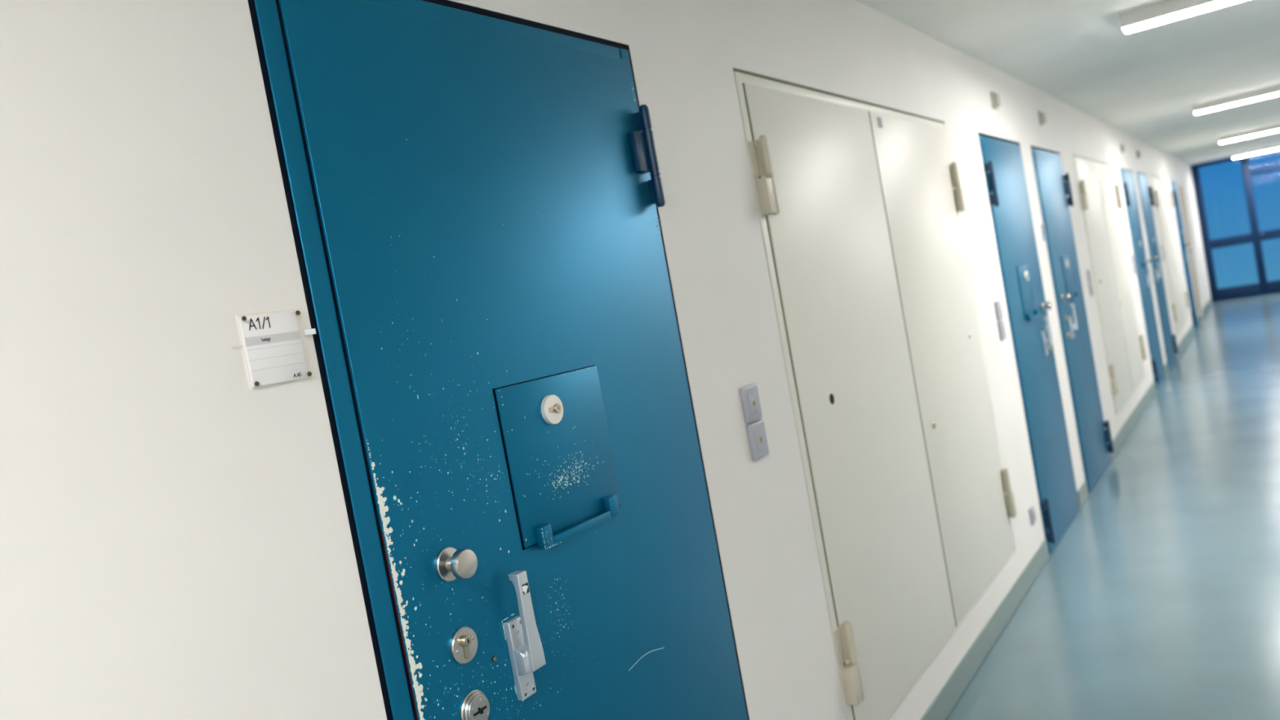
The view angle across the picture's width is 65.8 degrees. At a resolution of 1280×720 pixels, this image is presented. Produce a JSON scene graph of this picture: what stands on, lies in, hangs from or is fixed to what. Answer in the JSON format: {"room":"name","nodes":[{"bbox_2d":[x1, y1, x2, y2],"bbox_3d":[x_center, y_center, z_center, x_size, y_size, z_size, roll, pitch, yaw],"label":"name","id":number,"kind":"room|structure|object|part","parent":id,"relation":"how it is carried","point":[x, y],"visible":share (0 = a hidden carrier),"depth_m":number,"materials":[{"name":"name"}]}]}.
{"room":"prison interior","nodes":[
{"label":"prison interior","id":0,"kind":"room"},
{"bbox_2d":[0,0,1211,719],"bbox_3d":[3.619,-0.709,7.872,0.250,2.453,23.600,-9,3,33],"label":"wall","id":1,"kind":"structure","parent":0,"point":[176,541],"depth_m":1.28,"materials":[{"name":"white paint"}]},
{"bbox_2d":[231,308,315,389],"bbox_3d":[-0.481,-0.016,1.310,0.011,0.096,0.126,-9,3,33],"label":"name sign","id":2,"kind":"object","parent":1,"relation":"attached to","point":[273,346],"visible":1,"depth_m":1.31,"materials":[{"name":"white paint"}]},
{"bbox_2d":[247,0,749,719],"bbox_3d":[-0.113,0.398,1.803,0.131,2.078,0.979,-9,3,33],"label":"door","id":3,"kind":"structure","parent":1,"relation":"in","point":[474,196],"depth_m":1.67,"materials":[{"name":"blue metal"}]},
{"bbox_3d":[-0.269,0.437,1.514,0.008,0.055,0.055,-9,3,33],"label":"lock plate","id":4,"kind":"part","parent":3,"relation":"part of","materials":[{"name":"silver metal"}]},
{"bbox_3d":[-0.265,0.308,1.491,0.017,0.045,0.045,-9,3,33],"label":"knob","id":5,"kind":"part","parent":3,"relation":"part of","materials":[{"name":"silver metal"}]},
{"bbox_3d":[-0.250,0.537,1.516,0.012,0.060,0.060,-9,3,33],"label":"mortise lock plate","id":6,"kind":"part","parent":3,"relation":"part of","materials":[{"name":"silver metal"}]},
{"bbox_3d":[-0.184,0.421,1.599,0.022,0.158,0.032,-9,3,33],"label":"lever","id":7,"kind":"part","parent":3,"relation":"part of","materials":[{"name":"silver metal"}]},
{"bbox_2d":[739,382,762,423],"bbox_3d":[0.272,0.105,2.409,0.016,0.089,0.078,-9,3,33],"label":"switch","id":8,"kind":"object","parent":1,"relation":"attached to","point":[749,395],"visible":1,"depth_m":2.39,"materials":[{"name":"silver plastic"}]},
{"bbox_2d":[746,419,768,460],"bbox_3d":[0.290,0.195,2.414,0.016,0.089,0.078,-9,3,33],"label":"switch","id":9,"kind":"object","parent":1,"relation":"attached to","point":[756,430],"visible":1,"depth_m":2.40,"materials":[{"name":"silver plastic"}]},
{"bbox_2d":[733,67,1017,719],"bbox_3d":[0.919,0.037,3.462,0.126,1.883,1.988,-9,3,33],"label":"closet","id":10,"kind":"object","parent":1,"relation":"attached to","point":[911,499],"visible":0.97,"depth_m":3.15,"materials":[{"name":"beige"}]},
{"bbox_3d":[1.191,-0.018,3.856,0.036,1.828,0.938,-9,3,33],"label":"door","id":11,"kind":"part","parent":10,"relation":"part of","materials":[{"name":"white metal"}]},
{"bbox_2d":[920,537,1049,719],"bbox_3d":[1.157,1.108,3.515,0.008,0.096,3.051,-9,3,33],"label":"baseboard","id":12,"kind":"structure","parent":1,"relation":"attached to","point":[944,701],"depth_m":3.74,"materials":[{"name":"grey"}]},
{"bbox_2d":[990,91,1000,109],"bbox_3d":[1.822,-1.331,5.061,0.030,0.085,0.085,-9,3,33],"label":"wall lamp","id":13,"kind":"object","parent":1,"relation":"attached to","point":[995,97],"visible":1,"depth_m":5.03,"materials":[{"name":"beige plastic"}]},
{"bbox_2d":[994,300,1003,320],"bbox_3d":[1.661,-0.229,4.577,0.015,0.089,0.078,-9,3,33],"label":"switch","id":14,"kind":"object","parent":1,"relation":"attached to","point":[997,304],"visible":1,"depth_m":4.55,"materials":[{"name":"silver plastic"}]},
{"bbox_2d":[997,320,1006,340],"bbox_3d":[1.678,-0.139,4.580,0.015,0.089,0.078,-9,3,33],"label":"switch","id":15,"kind":"object","parent":1,"relation":"attached to","point":[1001,323],"visible":1,"depth_m":4.55,"materials":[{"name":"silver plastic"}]},
{"bbox_2d":[977,132,1079,555],"bbox_3d":[2.033,-0.123,5.150,0.131,2.078,0.934,-9,3,33],"label":"door","id":16,"kind":"structure","parent":1,"relation":"in","point":[1002,162],"depth_m":5.07,"materials":[{"name":"blue metal"}]},
{"bbox_3d":[2.176,-0.153,5.280,0.022,0.158,0.032,-9,3,33],"label":"lever","id":17,"kind":"part","parent":16,"relation":"part of","materials":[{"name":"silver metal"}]},
{"bbox_3d":[2.221,-0.296,5.370,0.017,0.045,0.045,-9,3,33],"label":"knob","id":18,"kind":"part","parent":16,"relation":"part of","materials":[{"name":"silver metal"}]},
{"bbox_3d":[2.238,-0.067,5.397,0.012,0.060,0.060,-9,3,33],"label":"mortise lock plate","id":19,"kind":"part","parent":16,"relation":"part of","materials":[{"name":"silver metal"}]},
{"bbox_2d":[1028,506,1035,524],"bbox_3d":[1.831,0.724,4.612,0.014,0.075,0.070,-9,3,33],"label":"wall socket","id":20,"kind":"object","parent":1,"relation":"attached to","point":[1032,513],"visible":1,"depth_m":4.59,"materials":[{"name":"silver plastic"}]},
{"bbox_2d":[1037,111,1046,125],"bbox_3d":[2.475,-1.490,6.079,0.030,0.085,0.085,-9,3,33],"label":"wall lamp","id":21,"kind":"object","parent":1,"relation":"attached to","point":[1042,115],"visible":1,"depth_m":6.05,"materials":[{"name":"beige plastic"}]},
{"bbox_2d":[1040,223,1047,240],"bbox_3d":[2.324,-0.736,5.696,0.009,0.096,0.098,-9,3,33],"label":"name sign","id":22,"kind":"object","parent":1,"relation":"attached to","point":[1042,228],"visible":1,"depth_m":5.68,"materials":[{"name":"white paint"}]},
{"bbox_2d":[1030,145,1113,493],"bbox_3d":[2.688,-0.282,6.173,0.131,2.078,0.954,-9,3,33],"label":"door","id":23,"kind":"structure","parent":1,"relation":"in","point":[1095,443],"depth_m":6.10,"materials":[{"name":"blue metal"}]},
{"bbox_3d":[2.538,-0.245,5.893,0.008,0.055,0.055,-9,3,33],"label":"lock plate","id":24,"kind":"part","parent":23,"relation":"part of","materials":[{"name":"silver metal"}]},
{"bbox_3d":[2.543,-0.374,5.871,0.017,0.045,0.045,-9,3,33],"label":"knob","id":25,"kind":"part","parent":23,"relation":"part of","materials":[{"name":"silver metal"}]},
{"bbox_3d":[2.558,-0.145,5.895,0.012,0.060,0.060,-9,3,33],"label":"mortise lock plate","id":26,"kind":"part","parent":23,"relation":"part of","materials":[{"name":"silver metal"}]},
{"bbox_3d":[2.624,-0.261,5.979,0.022,0.158,0.032,-9,3,33],"label":"lever","id":27,"kind":"part","parent":23,"relation":"part of","materials":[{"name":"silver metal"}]},
{"bbox_2d":[1077,480,1088,508],"bbox_3d":[2.549,0.770,5.686,0.008,0.096,0.279,-9,3,33],"label":"baseboard","id":28,"kind":"structure","parent":1,"relation":"attached to","point":[1082,492],"depth_m":5.67,"materials":[{"name":"grey"}]},
{"bbox_2d":[1086,269,1091,283],"bbox_3d":[3.096,-0.578,6.814,0.015,0.089,0.078,-9,3,33],"label":"switch","id":29,"kind":"object","parent":1,"relation":"attached to","point":[1088,273],"visible":1,"depth_m":6.79,"materials":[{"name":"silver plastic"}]},
{"bbox_2d":[1088,282,1093,296],"bbox_3d":[3.112,-0.487,6.817,0.015,0.089,0.078,-9,3,33],"label":"switch","id":30,"kind":"object","parent":1,"relation":"attached to","point":[1091,288],"visible":1,"depth_m":6.79,"materials":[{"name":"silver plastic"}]},
{"bbox_2d":[1073,155,1146,416],"bbox_3d":[3.720,-0.643,7.830,0.126,1.883,1.978,-9,3,33],"label":"closet","id":31,"kind":"object","parent":1,"relation":"attached to","point":[1125,355],"visible":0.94,"depth_m":7.66,"materials":[{"name":"beige"}]},
{"bbox_3d":[3.991,-0.698,8.224,0.036,1.828,0.928,-9,3,33],"label":"door","id":32,"kind":"part","parent":31,"relation":"part of","materials":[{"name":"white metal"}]},
{"bbox_2d":[1120,143,1125,153],"bbox_3d":[4.546,-1.993,9.309,0.030,0.085,0.085,-9,3,33],"label":"wall lamp","id":33,"kind":"object","parent":1,"relation":"attached to","point":[1122,146],"visible":1,"depth_m":9.28,"materials":[{"name":"beige plastic"}]},
{"bbox_2d":[1109,380,1156,461],"bbox_3d":[3.950,0.430,7.871,0.008,0.096,3.044,-9,3,33],"label":"baseboard","id":34,"kind":"structure","parent":1,"relation":"attached to","point":[1130,422],"depth_m":7.62,"materials":[{"name":"grey"}]},
{"bbox_2d":[1131,254,1134,264],"bbox_3d":[4.455,-0.908,8.934,0.015,0.089,0.078,-9,3,33],"label":"switch","id":35,"kind":"object","parent":1,"relation":"attached to","point":[1132,255],"visible":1,"depth_m":8.90,"materials":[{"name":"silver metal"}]},
{"bbox_2d":[1132,264,1136,274],"bbox_3d":[4.471,-0.817,8.937,0.015,0.089,0.078,-9,3,33],"label":"switch","id":36,"kind":"object","parent":1,"relation":"attached to","point":[1133,265],"visible":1,"depth_m":8.91,"materials":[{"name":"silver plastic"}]},
{"bbox_2d":[1135,150,1140,158],"bbox_3d":[5.231,-2.159,10.378,0.030,0.085,0.085,-9,3,33],"label":"wall lamp","id":37,"kind":"object","parent":1,"relation":"attached to","point":[1138,153],"visible":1,"depth_m":10.35,"materials":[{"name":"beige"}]},
{"bbox_2d":[1120,168,1164,388],"bbox_3d":[4.827,-0.802,9.509,0.131,2.078,0.949,-9,3,33],"label":"door","id":38,"kind":"structure","parent":1,"relation":"in","point":[1129,188],"depth_m":9.43,"materials":[{"name":"blue metal"}]},
{"bbox_3d":[4.974,-0.832,9.646,0.022,0.158,0.032,-9,3,33],"label":"lever","id":39,"kind":"part","parent":38,"relation":"part of","materials":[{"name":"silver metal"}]},
{"bbox_2d":[1136,172,1177,368],"bbox_3d":[5.520,-0.970,10.590,0.131,2.078,0.939,-9,3,33],"label":"door","id":40,"kind":"structure","parent":1,"relation":"in","point":[1146,196],"depth_m":10.52,"materials":[{"name":"blue metal"}]},
{"bbox_3d":[5.460,-0.950,10.403,0.022,0.158,0.032,-9,3,33],"label":"lever","id":41,"kind":"part","parent":40,"relation":"part of","materials":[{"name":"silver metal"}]},
{"bbox_2d":[1164,361,1168,375],"bbox_3d":[5.366,0.086,10.081,0.008,0.096,0.349,-9,3,33],"label":"baseboard","id":42,"kind":"structure","parent":1,"relation":"attached to","point":[1166,366],"depth_m":10.06,"materials":[{"name":"grey"}]},
{"bbox_2d":[1151,174,1189,335],"bbox_3d":[6.524,-1.324,12.204,0.126,1.883,1.978,-9,3,33],"label":"closet","id":43,"kind":"object","parent":1,"relation":"attached to","point":[1179,298],"visible":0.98,"depth_m":12.08,"materials":[{"name":"beige"}]},
{"bbox_3d":[6.795,-1.379,12.598,0.036,1.828,0.928,-9,3,33],"label":"door","id":44,"kind":"part","parent":43,"relation":"part of","materials":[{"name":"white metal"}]},
{"bbox_2d":[1170,180,1198,328],"bbox_3d":[7.623,-1.481,13.871,0.131,2.078,0.899,-9,3,33],"label":"door","id":45,"kind":"structure","parent":1,"relation":"in","point":[1174,188],"depth_m":13.76,"materials":[{"name":"blue metal"}]},
{"bbox_2d":[1175,323,1194,359],"bbox_3d":[6.768,-0.255,12.268,0.008,0.096,3.009,-9,3,33],"label":"baseboard","id":46,"kind":"structure","parent":1,"relation":"attached to","point":[1191,330],"depth_m":12.16,"materials":[{"name":"grey"}]},
{"bbox_2d":[1177,182,1203,319],"bbox_3d":[8.265,-1.638,14.884,0.118,2.078,1.020,-9,3,33],"label":"door","id":47,"kind":"structure","parent":1,"relation":"in","point":[1180,188],"depth_m":15.12,"materials":[{"name":"blue metal"}]},
{"bbox_2d":[1202,297,1212,315],"bbox_3d":[9.412,-0.897,16.391,0.008,0.096,2.529,-9,3,33],"label":"baseboard","id":48,"kind":"structure","parent":1,"relation":"attached to","point":[1209,303],"depth_m":16.24,"materials":[{"name":"grey"}]},
{"bbox_2d":[856,0,1279,165],"bbox_3d":[4.564,-2.171,7.039,3.100,0.150,23.600,-9,3,33],"label":"ceiling","id":49,"kind":"structure","parent":0,"point":[1145,84],"depth_m":5.62,"materials":[{"name":"paint"}]},
{"bbox_2d":[1119,0,1244,33],"bbox_3d":[2.859,-1.631,4.059,1.608,0.072,0.132,-9,3,33],"label":"ceiling light","id":50,"kind":"object","parent":49,"relation":"attached to","point":[1166,11],"visible":1,"depth_m":4.36,"materials":[{"name":"white plastic"}]},
{"bbox_2d":[1192,84,1279,114],"bbox_3d":[5.428,-2.255,8.065,1.608,0.072,0.132,-9,3,33],"label":"ceiling light","id":51,"kind":"object","parent":49,"relation":"attached to","point":[1273,91],"visible":1,"depth_m":8.28,"materials":[{"name":"white plastic"}]},
{"bbox_2d":[1218,124,1279,143],"bbox_3d":[7.980,-2.875,12.047,1.608,0.072,0.132,-9,3,33],"label":"ceiling light","id":52,"kind":"object","parent":49,"relation":"attached to","point":[1273,128],"visible":1,"depth_m":12.26,"materials":[{"name":"white plastic"}]},
{"bbox_2d":[1231,143,1279,158],"bbox_3d":[10.522,-3.492,16.012,1.608,0.072,0.132,-9,3,33],"label":"ceiling light","id":53,"kind":"object","parent":49,"relation":"attached to","point":[1276,146],"visible":1,"depth_m":16.22,"materials":[{"name":"white plastic"}]},
{"bbox_2d":[945,293,1279,719],"bbox_3d":[5.087,0.364,7.099,2.750,0.120,23.600,-9,3,33],"label":"floor","id":54,"kind":"structure","parent":0,"point":[1159,599],"depth_m":4.29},
{"bbox_2d":[1190,148,1279,302],"bbox_3d":[11.019,-2.387,16.657,2.750,2.433,0.120,-9,3,33],"label":"window","id":55,"kind":"structure","parent":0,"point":[1264,287],"depth_m":17.07,"materials":[{"name":"blue"}]}
]}

